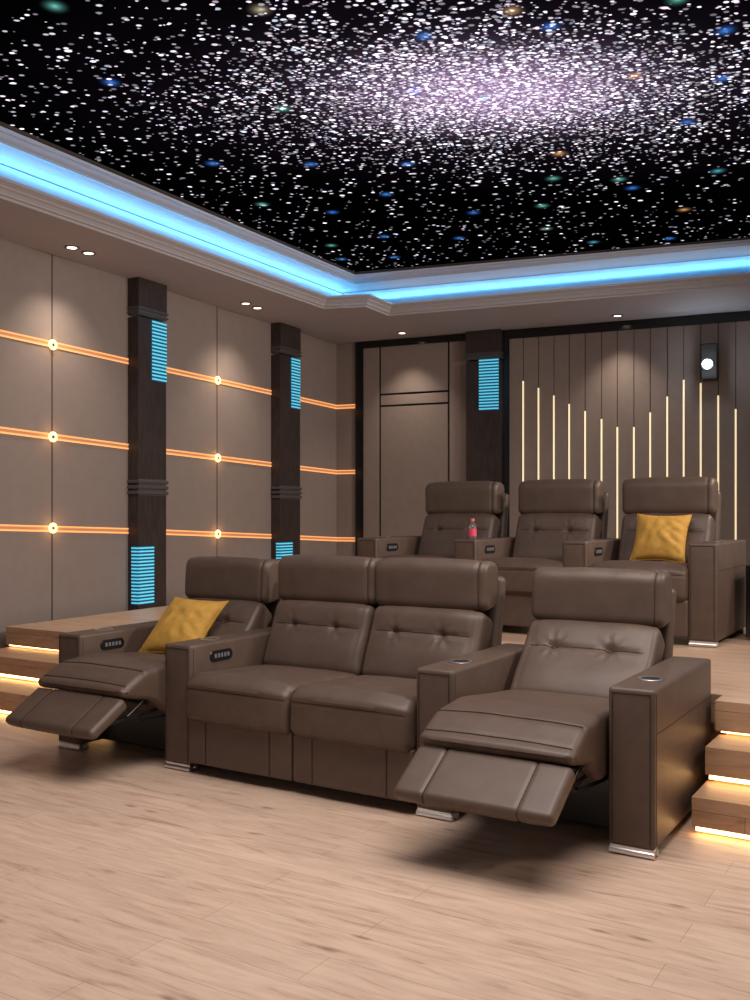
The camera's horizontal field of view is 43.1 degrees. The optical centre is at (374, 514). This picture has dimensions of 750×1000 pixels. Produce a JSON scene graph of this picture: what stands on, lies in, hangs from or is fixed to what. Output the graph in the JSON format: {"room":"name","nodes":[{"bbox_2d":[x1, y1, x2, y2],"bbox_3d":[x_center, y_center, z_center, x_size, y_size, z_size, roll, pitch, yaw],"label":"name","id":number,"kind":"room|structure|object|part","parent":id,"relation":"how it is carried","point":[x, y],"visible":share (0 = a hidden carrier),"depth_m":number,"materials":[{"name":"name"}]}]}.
{"room":"home theater","nodes":[
{"label":"home theater","id":0,"kind":"room"},
{"bbox_2d":[0,238,335,647],"bbox_3d":[-3.213,-0.650,6.750,0.124,3.900,11.759,0,0,28],"label":"wall","id":1,"kind":"structure","parent":0,"point":[45,576],"depth_m":8.32,"materials":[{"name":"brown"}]},
{"bbox_2d":[49,340,56,349],"bbox_3d":[-2.612,-1.383,7.720,0.020,0.084,0.084,0,0,28],"label":"lamp","id":2,"kind":"object","parent":1,"relation":"attached to","point":[52,343],"visible":1,"depth_m":7.71,"materials":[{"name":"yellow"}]},
{"bbox_2d":[49,432,56,441],"bbox_3d":[-2.612,-0.635,7.720,0.020,0.084,0.084,0,0,28],"label":"lamp","id":3,"kind":"object","parent":1,"relation":"attached to","point":[52,435],"visible":1,"depth_m":7.71,"materials":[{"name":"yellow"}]},
{"bbox_2d":[49,523,56,532],"bbox_3d":[-2.612,0.106,7.720,0.020,0.084,0.084,0,0,28],"label":"lamp","id":4,"kind":"object","parent":1,"relation":"attached to","point":[52,527],"visible":1,"depth_m":7.71,"materials":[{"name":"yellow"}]},
{"bbox_2d":[0,330,128,363],"bbox_3d":[-3.287,-1.404,6.475,0.007,0.106,4.604,0,0,28],"label":"wall light line","id":5,"kind":"object","parent":1,"relation":"attached to","point":[3,333],"visible":1,"depth_m":7.85,"materials":[{"name":"brown plastic"}]},
{"bbox_2d":[0,427,128,449],"bbox_3d":[-3.287,-0.676,6.475,0.007,0.180,4.604,0,0,28],"label":"wall light line","id":6,"kind":"object","parent":1,"relation":"attached to","point":[4,430],"visible":1,"depth_m":7.85,"materials":[{"name":"brown plastic"}]},
{"bbox_2d":[0,524,128,533],"bbox_3d":[-3.287,0.067,6.475,0.007,0.200,4.604,0,0,28],"label":"wall light line","id":7,"kind":"object","parent":1,"relation":"attached to","point":[3,527],"visible":1,"depth_m":7.85,"materials":[{"name":"brown"}]},
{"bbox_2d":[127,277,168,610],"bbox_3d":[-2.063,-0.410,8.646,0.138,3.420,0.403,0,0,28],"label":"column","id":8,"kind":"structure","parent":1,"relation":"attached to","point":[147,299],"depth_m":8.56,"materials":[{"name":"brown wood"}]},
{"bbox_2d":[131,546,153,604],"bbox_3d":[-2.092,0.540,8.557,0.081,0.520,0.205,0,0,28],"label":"light","id":9,"kind":"object","parent":8,"relation":"attached to","point":[142,557],"depth_m":8.49,"materials":[{"name":"teal plastic"}]},
{"bbox_2d":[151,320,166,382],"bbox_3d":[-1.974,-1.495,8.693,0.103,0.550,0.180,0,0,0],"label":"light","id":10,"kind":"object","parent":8,"relation":"attached to","point":[158,328],"depth_m":8.68,"materials":[{"name":"teal plastic"}]},
{"bbox_2d":[215,376,220,383],"bbox_3d":[-1.591,-1.368,9.649,0.020,0.084,0.084,0,0,28],"label":"lamp","id":11,"kind":"object","parent":1,"relation":"attached to","point":[217,379],"visible":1,"depth_m":9.64,"materials":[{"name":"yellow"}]},
{"bbox_2d":[215,454,220,461],"bbox_3d":[-1.591,-0.579,9.649,0.020,0.084,0.084,0,0,28],"label":"lamp","id":12,"kind":"object","parent":1,"relation":"attached to","point":[217,456],"visible":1,"depth_m":9.64,"materials":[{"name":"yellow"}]},
{"bbox_2d":[215,530,220,537],"bbox_3d":[-1.591,0.193,9.649,0.020,0.084,0.084,0,0,28],"label":"lamp","id":13,"kind":"object","parent":1,"relation":"attached to","point":[217,533],"visible":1,"depth_m":9.64,"materials":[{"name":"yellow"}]},
{"bbox_2d":[166,367,271,394],"bbox_3d":[-1.589,-1.364,9.682,0.007,0.068,1.883,0,0,28],"label":"wall light line","id":14,"kind":"object","parent":1,"relation":"attached to","point":[169,370],"visible":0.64,"depth_m":9.61,"materials":[{"name":"brown plastic"}]},
{"bbox_2d":[166,449,271,466],"bbox_3d":[-1.589,-0.580,9.682,0.007,0.093,1.883,0,0,28],"label":"wall light line","id":15,"kind":"object","parent":1,"relation":"attached to","point":[168,451],"visible":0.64,"depth_m":9.60,"materials":[{"name":"brown"}]},
{"bbox_2d":[166,530,271,538],"bbox_3d":[-1.589,0.197,9.682,0.007,0.130,1.883,0,0,28],"label":"wall light line","id":16,"kind":"object","parent":1,"relation":"attached to","point":[168,532],"visible":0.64,"depth_m":9.60,"materials":[{"name":"brown"}]},
{"bbox_2d":[271,322,301,560],"bbox_3d":[-0.993,-0.410,10.666,0.138,3.420,0.438,0,0,28],"label":"column","id":17,"kind":"structure","parent":1,"relation":"attached to","point":[285,339],"depth_m":10.56,"materials":[{"name":"brown wood"}]},
{"bbox_2d":[276,542,292,560],"bbox_3d":[-1.008,0.570,10.558,0.169,0.540,0.227,0,0,0],"label":"light","id":18,"kind":"object","parent":17,"relation":"attached to","point":[282,548],"depth_m":10.51,"materials":[{"name":"teal plastic"}]},
{"bbox_2d":[291,357,299,409],"bbox_3d":[-0.898,-1.485,10.730,0.005,0.570,0.185,0,0,28],"label":"light","id":19,"kind":"object","parent":17,"relation":"attached to","point":[295,363],"depth_m":10.72,"materials":[{"name":"teal plastic"}]},
{"bbox_2d":[300,397,336,408],"bbox_3d":[-0.717,-1.345,11.328,0.008,0.062,1.023,0,0,28],"label":"wall light line","id":20,"kind":"object","parent":1,"relation":"attached to","point":[302,399],"visible":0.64,"depth_m":11.39,"materials":[{"name":"brown plastic"}]},
{"bbox_2d":[300,466,336,473],"bbox_3d":[-0.717,-0.540,11.328,0.008,0.070,1.023,0,0,28],"label":"wall light line","id":21,"kind":"object","parent":1,"relation":"attached to","point":[304,468],"visible":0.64,"depth_m":11.39,"materials":[{"name":"brown"}]},
{"bbox_2d":[300,536,336,540],"bbox_3d":[-0.717,0.278,11.328,0.008,0.095,1.023,0,0,28],"label":"wall light line","id":22,"kind":"object","parent":1,"relation":"attached to","point":[318,538],"visible":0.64,"depth_m":11.40,"materials":[{"name":"brown"}]},
{"bbox_2d":[0,176,749,315],"bbox_3d":[-1.239,-2.176,6.223,14.403,0.112,5.394,0,0,-31],"label":"trim","id":23,"kind":"structure","parent":1,"relation":"attached to","point":[10,190],"depth_m":8.91,"materials":[{"name":"grey paint"}]},
{"bbox_2d":[0,121,749,283],"bbox_3d":[-1.077,-2.417,6.058,14.134,0.066,5.566,0,0,-31],"label":"trim","id":24,"kind":"structure","parent":1,"relation":"attached to","point":[12,136],"depth_m":8.41,"materials":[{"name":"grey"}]},
{"bbox_2d":[0,142,749,302],"bbox_3d":[-1.274,-2.314,6.483,14.708,0.172,6.234,0,0,-30],"label":"strip light","id":25,"kind":"object","parent":1,"relation":"attached to","point":[17,165],"depth_m":8.92,"materials":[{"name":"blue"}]},
{"bbox_2d":[336,343,354,555],"bbox_3d":[2.688,-0.650,10.464,6.862,3.900,0.120,0,0,24],"label":"wall","id":26,"kind":"structure","parent":0,"point":[345,353],"depth_m":11.73,"materials":[{"name":"beige fabric"}]},
{"bbox_2d":[337,537,354,541],"bbox_3d":[-0.362,0.301,11.730,0.258,0.050,0.007,0,0,24],"label":"wall light line","id":27,"kind":"object","parent":26,"relation":"attached to","point":[338,538],"visible":1,"depth_m":11.72,"materials":[{"name":"brown plastic"}]},
{"bbox_2d":[337,404,354,408],"bbox_3d":[-0.362,-1.338,11.730,0.258,0.050,0.007,0,0,24],"label":"wall light line","id":28,"kind":"object","parent":26,"relation":"attached to","point":[347,406],"visible":1,"depth_m":11.72,"materials":[{"name":"brown plastic"}]},
{"bbox_2d":[337,470,354,473],"bbox_3d":[-0.362,-0.530,11.730,0.258,0.050,0.007,0,0,24],"label":"wall light line","id":29,"kind":"object","parent":26,"relation":"attached to","point":[338,471],"visible":1,"depth_m":11.72,"materials":[{"name":"brown"}]},
{"bbox_2d":[355,333,465,555],"bbox_3d":[0.440,-0.410,11.367,1.469,3.420,0.031,0,0,24],"label":"trim","id":30,"kind":"structure","parent":26,"relation":"attached to","point":[359,346],"depth_m":11.62,"materials":[{"name":"black wood"}]},
{"bbox_2d":[363,341,470,537],"bbox_3d":[0.488,-0.367,11.352,1.368,3.335,0.019,0,0,24],"label":"wall panel","id":31,"kind":"object","parent":26,"relation":"attached to","point":[414,396],"visible":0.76,"depth_m":11.38,"materials":[{"name":"beige fabric"}]},
{"bbox_3d":[-0.044,-0.367,11.583,0.208,3.335,0.014,0,0,24],"label":"panel","id":32,"kind":"part","parent":31,"relation":"part of","materials":[{"name":"brown fabric"}]},
{"bbox_3d":[0.465,-0.004,11.360,0.855,2.608,0.014,0,0,24],"label":"panel","id":33,"kind":"part","parent":31,"relation":"part of","materials":[{"name":"brown fabric"}]},
{"bbox_3d":[0.465,-1.390,11.360,0.855,0.116,0.014,0,0,24],"label":"panel","id":34,"kind":"part","parent":31,"relation":"part of","materials":[{"name":"brown fabric"}]},
{"bbox_3d":[0.465,-1.754,11.360,0.855,0.563,0.014,0,0,24],"label":"panel","id":35,"kind":"part","parent":31,"relation":"part of","materials":[{"name":"brown fabric"}]},
{"bbox_3d":[0.996,-0.367,11.128,0.257,3.335,0.014,0,0,24],"label":"panel","id":36,"kind":"part","parent":31,"relation":"part of","materials":[{"name":"brown fabric"}]},
{"bbox_2d":[465,329,503,482],"bbox_3d":[1.260,-0.410,10.949,0.434,3.420,0.138,0,0,24],"label":"column","id":37,"kind":"structure","parent":26,"relation":"attached to","point":[484,348],"depth_m":10.89,"materials":[{"name":"brown wood"}]},
{"bbox_2d":[479,358,498,410],"bbox_3d":[1.303,-1.495,10.871,0.237,0.590,0.005,0,0,24],"label":"light","id":38,"kind":"object","parent":37,"relation":"attached to","point":[488,367],"depth_m":10.86,"materials":[{"name":"teal plastic"}]},
{"bbox_2d":[502,310,749,536],"bbox_3d":[3.634,-0.410,9.969,4.733,3.420,0.033,0,0,24],"label":"trim","id":39,"kind":"structure","parent":26,"relation":"attached to","point":[737,316],"depth_m":10.57,"materials":[{"name":"black wood"}]},
{"bbox_2d":[509,321,749,564],"bbox_3d":[3.672,-0.357,9.959,4.655,3.315,0.018,0,0,24],"label":"panel","id":40,"kind":"object","parent":26,"relation":"attached to","point":[618,378],"visible":0.48,"depth_m":10.33,"materials":[{"name":"beige fabric"}]},
{"bbox_2d":[522,381,523,481],"bbox_3d":[1.686,-0.344,10.811,0.020,2.368,0.012,0,0,24],"label":"strip light","id":41,"kind":"object","parent":40,"relation":"attached to","point":[522,381],"visible":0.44,"depth_m":10.81,"materials":[{"name":"grey plastic"}]},
{"bbox_2d":[538,388,538,479],"bbox_3d":[1.848,-0.299,10.740,0.020,2.279,0.012,0,0,24],"label":"strip light","id":42,"kind":"object","parent":40,"relation":"attached to","point":[538,388],"visible":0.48,"depth_m":10.73,"materials":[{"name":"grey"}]},
{"bbox_2d":[553,395,554,478],"bbox_3d":[2.008,-0.253,10.670,0.020,2.185,0.012,0,0,24],"label":"strip light","id":43,"kind":"object","parent":40,"relation":"attached to","point":[553,395],"visible":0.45,"depth_m":10.67,"materials":[{"name":"grey plastic"}]},
{"bbox_2d":[568,404,569,478],"bbox_3d":[2.166,-0.201,10.601,0.020,2.081,0.012,0,0,24],"label":"strip light","id":44,"kind":"object","parent":40,"relation":"attached to","point":[568,404],"visible":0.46,"depth_m":10.60,"materials":[{"name":"grey plastic"}]},
{"bbox_2d":[584,411,585,478],"bbox_3d":[2.328,-0.158,10.530,0.020,1.995,0.012,0,0,24],"label":"strip light","id":45,"kind":"object","parent":40,"relation":"attached to","point":[584,411],"visible":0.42,"depth_m":10.53,"materials":[{"name":"grey plastic"}]},
{"bbox_2d":[601,419,602,480],"bbox_3d":[2.493,-0.110,10.458,0.020,1.899,0.012,0,0,24],"label":"strip light","id":46,"kind":"object","parent":40,"relation":"attached to","point":[601,419],"visible":0.44,"depth_m":10.46,"materials":[{"name":"yellow"}]},
{"bbox_2d":[601,419,601,480],"bbox_3d":[2.493,-0.110,10.456,0.017,1.893,0.008,0,0,24],"label":"diffuser","id":47,"kind":"object","parent":46,"relation":"attached to","point":[601,419],"depth_m":10.45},
{"bbox_2d":[616,427,617,537],"bbox_3d":[2.650,-0.062,10.389,0.020,1.804,0.012,0,0,24],"label":"strip light","id":48,"kind":"object","parent":40,"relation":"attached to","point":[616,427],"visible":0.53,"depth_m":10.38,"materials":[{"name":"grey plastic"}]},
{"bbox_2d":[633,427,634,477],"bbox_3d":[2.812,-0.059,10.319,0.020,1.798,0.012,0,0,24],"label":"strip light","id":49,"kind":"object","parent":40,"relation":"attached to","point":[633,427],"visible":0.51,"depth_m":10.31,"materials":[{"name":"grey plastic"}]},
{"bbox_2d":[649,412,650,476],"bbox_3d":[2.969,-0.134,10.250,0.020,1.948,0.012,0,0,24],"label":"strip light","id":50,"kind":"object","parent":40,"relation":"attached to","point":[649,412],"visible":0.44,"depth_m":10.25,"materials":[{"name":"grey plastic"}]},
{"bbox_2d":[666,396,667,476],"bbox_3d":[3.131,-0.216,10.179,0.020,2.111,0.012,0,0,24],"label":"strip light","id":51,"kind":"object","parent":40,"relation":"attached to","point":[666,396],"visible":0.44,"depth_m":10.18,"materials":[{"name":"grey plastic"}]},
{"bbox_2d":[683,380,684,476],"bbox_3d":[3.285,-0.300,10.111,0.020,2.280,0.012,0,0,24],"label":"strip light","id":52,"kind":"object","parent":40,"relation":"attached to","point":[683,380],"visible":0.46,"depth_m":10.11,"materials":[{"name":"grey plastic"}]},
{"bbox_2d":[700,383,701,476],"bbox_3d":[3.443,-0.279,10.042,0.020,2.238,0.012,0,0,24],"label":"strip light","id":53,"kind":"object","parent":40,"relation":"attached to","point":[700,383],"visible":0.43,"depth_m":10.04,"materials":[{"name":"grey plastic"}]},
{"bbox_2d":[701,343,717,380],"bbox_3d":[3.493,-1.597,9.925,0.161,0.370,0.184,0,0,24],"label":"projector","id":54,"kind":"object","parent":40,"relation":"attached to","point":[709,352],"visible":1,"depth_m":9.86,"materials":[{"name":"black plastic"}]},
{"bbox_2d":[717,395,718,490],"bbox_3d":[3.603,-0.209,9.972,0.020,2.097,0.012,0,0,24],"label":"strip light","id":55,"kind":"object","parent":40,"relation":"attached to","point":[717,395],"visible":0.43,"depth_m":9.97,"materials":[{"name":"grey plastic"}]},
{"bbox_2d":[735,409,736,539],"bbox_3d":[3.760,-0.134,9.903,0.020,1.948,0.012,0,0,24],"label":"strip light","id":56,"kind":"object","parent":40,"relation":"attached to","point":[735,409],"visible":0.56,"depth_m":9.90,"materials":[{"name":"grey plastic"}]},
{"bbox_2d":[0,713,749,999],"bbox_3d":[-0.969,1.330,6.576,18.000,0.060,15.000,0,0,32],"label":"floor","id":57,"kind":"structure","parent":0,"point":[125,875],"depth_m":3.25,"materials":[{"name":"brown wood"}]},
{"bbox_2d":[0,645,58,714],"bbox_3d":[-2.166,1.131,6.398,1.790,0.338,0.679,0,0,32],"label":"staircase","id":58,"kind":"structure","parent":57,"relation":"on","point":[21,669],"depth_m":6.51,"materials":[{"name":"brown wood"}]},
{"bbox_2d":[6,555,710,859],"bbox_3d":[-0.225,0.760,4.660,3.323,1.079,1.623,0,0,32],"label":"recliner sofa","id":59,"kind":"object","parent":57,"relation":"on","point":[394,678],"visible":0.98,"depth_m":4.46,"materials":[{"name":"brown leather"}]},
{"bbox_2d":[38,652,165,712],"bbox_3d":[-1.260,0.890,5.175,0.633,0.272,0.927,0,0,32],"label":"seat cushion","id":60,"kind":"object","parent":59,"relation":"on","point":[135,680],"depth_m":4.84,"materials":[{"name":"brown leather"}]},
{"bbox_3d":[-1.449,0.963,5.666,0.183,0.605,0.953,0,0,32],"label":"armrest","id":61,"kind":"part","parent":59,"relation":"part of","materials":[{"name":"brown leather"}]},
{"bbox_3d":[-1.494,0.735,5.414,0.009,0.060,0.180,0,0,32],"label":"control panel","id":62,"kind":"part","parent":59,"relation":"part of","materials":[{"name":"black plastic"}]},
{"bbox_2d":[138,596,228,653],"bbox_3d":[-1.105,0.645,5.480,0.444,0.319,0.278,0,0,26],"label":"throw pillow","id":63,"kind":"object","parent":59,"relation":"on","point":[183,619],"visible":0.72,"depth_m":5.42,"materials":[{"name":"yellow fabric"}]},
{"bbox_3d":[-0.759,0.963,5.240,0.183,0.605,0.953,0,0,32],"label":"armrest","id":64,"kind":"part","parent":59,"relation":"part of","materials":[{"name":"brown leather"}]},
{"bbox_3d":[-0.805,0.735,4.988,0.008,0.060,0.180,0,0,32],"label":"control panel","id":65,"kind":"part","parent":59,"relation":"part of","materials":[{"name":"black plastic"}]},
{"bbox_3d":[-0.973,0.714,5.640,0.637,0.416,0.395,0,0,32],"label":"backrest","id":66,"kind":"part","parent":59,"relation":"part of","materials":[{"name":"brown leather"}]},
{"bbox_3d":[-0.639,1.129,4.643,0.642,0.232,0.104,0,0,32],"label":"panel","id":67,"kind":"part","parent":59,"relation":"part of","materials":[{"name":"brown leather"}]},
{"bbox_2d":[186,664,356,733],"bbox_3d":[-0.516,0.903,4.842,0.641,0.252,0.682,0,0,32],"label":"seat cushion","id":68,"kind":"object","parent":59,"relation":"on","point":[238,698],"depth_m":4.60,"materials":[{"name":"brown leather"}]},
{"bbox_3d":[-0.292,0.679,5.205,0.637,0.416,0.291,0,0,32],"label":"backrest","id":69,"kind":"part","parent":59,"relation":"part of","materials":[{"name":"brown leather"}]},
{"bbox_2d":[290,675,415,751],"bbox_3d":[0.036,0.903,4.501,0.641,0.252,0.682,0,0,32],"label":"seat cushion","id":70,"kind":"object","parent":59,"relation":"on","point":[362,713],"depth_m":4.23,"materials":[{"name":"brown leather"}]},
{"bbox_3d":[-0.087,1.129,4.301,0.642,0.232,0.104,0,0,32],"label":"panel","id":71,"kind":"part","parent":59,"relation":"part of","materials":[{"name":"brown leather"}]},
{"bbox_3d":[0.260,0.679,4.864,0.637,0.416,0.291,0,0,32],"label":"backrest","id":72,"kind":"part","parent":59,"relation":"part of","materials":[{"name":"brown leather"}]},
{"bbox_3d":[0.500,0.963,4.463,0.183,0.605,0.953,0,0,32],"label":"armrest","id":73,"kind":"part","parent":59,"relation":"part of","materials":[{"name":"brown leather"}]},
{"bbox_2d":[419,689,608,779],"bbox_3d":[0.672,0.890,3.923,0.633,0.272,0.927,0,0,32],"label":"seat cushion","id":74,"kind":"object","parent":59,"relation":"on","point":[563,731],"depth_m":3.62,"materials":[{"name":"brown leather"}]},
{"bbox_3d":[0.985,0.714,4.430,0.637,0.416,0.395,0,0,32],"label":"backrest","id":75,"kind":"part","parent":59,"relation":"part of","materials":[{"name":"brown leather"}]},
{"bbox_3d":[1.223,0.963,4.016,0.183,0.605,0.953,0,0,32],"label":"armrest","id":76,"kind":"part","parent":59,"relation":"part of","materials":[{"name":"brown leather"}]},
{"bbox_2d":[6,627,749,740],"bbox_3d":[2.716,1.070,7.494,9.694,0.460,6.715,0,0,32],"label":"platform","id":77,"kind":"object","parent":57,"relation":"on","point":[727,717],"visible":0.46,"depth_m":4.44,"materials":[{"name":"brown wood"}]},
{"bbox_2d":[6,606,749,704],"bbox_3d":[2.716,0.838,7.494,9.694,0.004,6.715,0,0,32],"label":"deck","id":78,"kind":"object","parent":77,"relation":"on","point":[730,661],"visible":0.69,"depth_m":6.13,"materials":[{"name":"brown wood"}]},
{"bbox_2d":[357,477,745,647],"bbox_3d":[1.239,0.280,7.046,2.693,1.111,1.057,0,0,32],"label":"recliner sofa","id":79,"kind":"object","parent":78,"relation":"on","point":[562,522],"visible":0.56,"depth_m":6.87,"materials":[{"name":"brown leather"}]},
{"bbox_3d":[0.183,0.488,7.726,0.183,0.623,0.953,0,0,32],"label":"armrest","id":80,"kind":"part","parent":79,"relation":"part of","materials":[{"name":"brown leather"}]},
{"bbox_3d":[0.138,0.254,7.474,0.009,0.062,0.180,0,0,32],"label":"control panel","id":81,"kind":"part","parent":79,"relation":"part of","materials":[{"name":"black plastic"}]},
{"bbox_2d":[383,555,453,558],"bbox_3d":[0.451,0.427,7.312,0.641,0.260,0.682,0,0,32],"label":"seat cushion","id":82,"kind":"object","parent":79,"relation":"on","point":[391,556],"depth_m":7.09,"materials":[{"name":"brown leather"}]},
{"bbox_3d":[0.675,0.197,7.675,0.637,0.429,0.291,0,0,32],"label":"backrest","id":83,"kind":"part","parent":79,"relation":"part of","materials":[{"name":"brown leather"}]},
{"bbox_2d":[468,518,476,538],"bbox_3d":[0.717,0.101,6.981,0.062,0.151,0.062,0,0,0],"label":"drink bottle","id":84,"kind":"object","parent":79,"relation":"on","point":[472,529],"visible":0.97,"depth_m":6.96,"materials":[{"name":"red plastic"}]},
{"bbox_3d":[0.898,0.488,7.285,0.183,0.623,0.953,0,0,32],"label":"armrest","id":85,"kind":"part","parent":79,"relation":"part of","materials":[{"name":"brown leather"}]},
{"bbox_3d":[0.853,0.254,7.032,0.008,0.062,0.180,0,0,32],"label":"control panel","id":86,"kind":"part","parent":79,"relation":"part of","materials":[{"name":"black plastic"}]},
{"bbox_3d":[1.034,0.660,6.677,0.642,0.239,0.104,0,0,32],"label":"panel","id":87,"kind":"part","parent":79,"relation":"part of","materials":[{"name":"brown leather"}]},
{"bbox_2d":[481,557,563,594],"bbox_3d":[1.157,0.427,6.876,0.641,0.260,0.682,0,0,32],"label":"seat cushion","id":88,"kind":"object","parent":79,"relation":"on","point":[517,572],"depth_m":6.59,"materials":[{"name":"brown leather"}]},
{"bbox_3d":[1.381,0.197,7.239,0.637,0.429,0.291,0,0,32],"label":"backrest","id":89,"kind":"part","parent":79,"relation":"part of","materials":[{"name":"brown leather"}]},
{"bbox_3d":[1.600,0.488,6.851,0.183,0.623,0.953,0,0,32],"label":"armrest","id":90,"kind":"part","parent":79,"relation":"part of","materials":[{"name":"brown leather"}]},
{"bbox_3d":[1.555,0.254,6.599,0.009,0.062,0.180,0,0,32],"label":"control panel","id":91,"kind":"part","parent":79,"relation":"part of","materials":[{"name":"black plastic"}]},
{"bbox_2d":[591,560,687,601],"bbox_3d":[1.859,0.427,6.443,0.641,0.260,0.682,0,0,32],"label":"seat cushion","id":92,"kind":"object","parent":79,"relation":"on","point":[678,571],"depth_m":6.10,"materials":[{"name":"brown leather"}]},
{"bbox_2d":[630,514,691,562],"bbox_3d":[1.996,0.160,6.641,0.399,0.342,0.218,0,0,31],"label":"throw pillow","id":93,"kind":"object","parent":79,"relation":"on","point":[657,537],"visible":0.99,"depth_m":6.57,"materials":[{"name":"yellow fabric"}]},
{"bbox_3d":[2.083,0.197,6.806,0.637,0.429,0.291,0,0,32],"label":"backrest","id":94,"kind":"part","parent":79,"relation":"part of","materials":[{"name":"brown leather"}]},
{"bbox_3d":[1.736,0.660,6.244,0.642,0.239,0.104,0,0,32],"label":"panel","id":95,"kind":"part","parent":79,"relation":"part of","materials":[{"name":"brown leather"}]},
{"bbox_3d":[2.319,0.488,6.407,0.183,0.623,0.953,0,0,32],"label":"armrest","id":96,"kind":"part","parent":79,"relation":"part of","materials":[{"name":"brown leather"}]},
{"bbox_2d":[746,565,749,637],"bbox_3d":[2.756,0.586,6.397,0.420,0.500,0.432,0,0,32],"label":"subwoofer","id":97,"kind":"object","parent":78,"relation":"on","point":[747,566],"visible":1,"depth_m":6.33,"materials":[{"name":"black"}]},
{"bbox_2d":[692,731,749,840],"bbox_3d":[3.193,1.131,2.995,4.155,0.338,0.519,0,0,32],"label":"staircase","id":98,"kind":"structure","parent":57,"relation":"on","point":[721,806],"depth_m":3.93,"materials":[{"name":"brown wood"}]},
{"bbox_2d":[0,198,749,343],"bbox_3d":[0.120,-2.120,6.022,12.318,0.001,11.527,0,0,0],"label":"ceiling","id":99,"kind":"structure","parent":0,"point":[19,224],"depth_m":9.52,"materials":[{"name":"grey paint"}]},
{"bbox_2d":[64,245,79,249],"bbox_3d":[-2.397,-2.114,7.515,0.124,0.012,0.124,0,0,0],"label":"recessed light","id":100,"kind":"object","parent":99,"relation":"in","point":[69,247],"visible":1,"depth_m":7.50,"materials":[{"name":"grey"}]},
{"bbox_2d":[81,250,96,255],"bbox_3d":[-2.314,-2.114,7.675,0.124,0.012,0.124,0,0,0],"label":"recessed light","id":101,"kind":"object","parent":99,"relation":"in","point":[88,253],"visible":1,"depth_m":7.67,"materials":[{"name":"grey"}]},
{"bbox_2d":[239,302,251,304],"bbox_3d":[-1.293,-2.114,9.500,0.124,0.012,0.124,0,0,0],"label":"recessed light","id":102,"kind":"object","parent":99,"relation":"in","point":[241,303],"visible":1,"depth_m":9.49,"materials":[{"name":"grey"}]},
{"bbox_2d":[251,306,263,309],"bbox_3d":[-1.200,-2.114,9.706,0.124,0.012,0.124,0,0,0],"label":"recessed light","id":103,"kind":"object","parent":99,"relation":"in","point":[253,307],"visible":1,"depth_m":9.68,"materials":[{"name":"grey"}]},
{"bbox_2d":[0,0,749,271],"bbox_3d":[0.348,-2.446,2.781,12.141,0.001,13.563,0,0,0],"label":"ceiling panel","id":104,"kind":"object","parent":99,"relation":"attached to","point":[353,135],"visible":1,"depth_m":5.77,"materials":[{"name":"black"}]},
{"bbox_2d":[612,314,623,316],"bbox_3d":[2.574,-2.114,10.085,0.124,0.012,0.124,0,0,0],"label":"recessed light","id":105,"kind":"object","parent":99,"relation":"in","point":[614,315],"visible":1,"depth_m":10.05,"materials":[{"name":"grey"}]}
]}

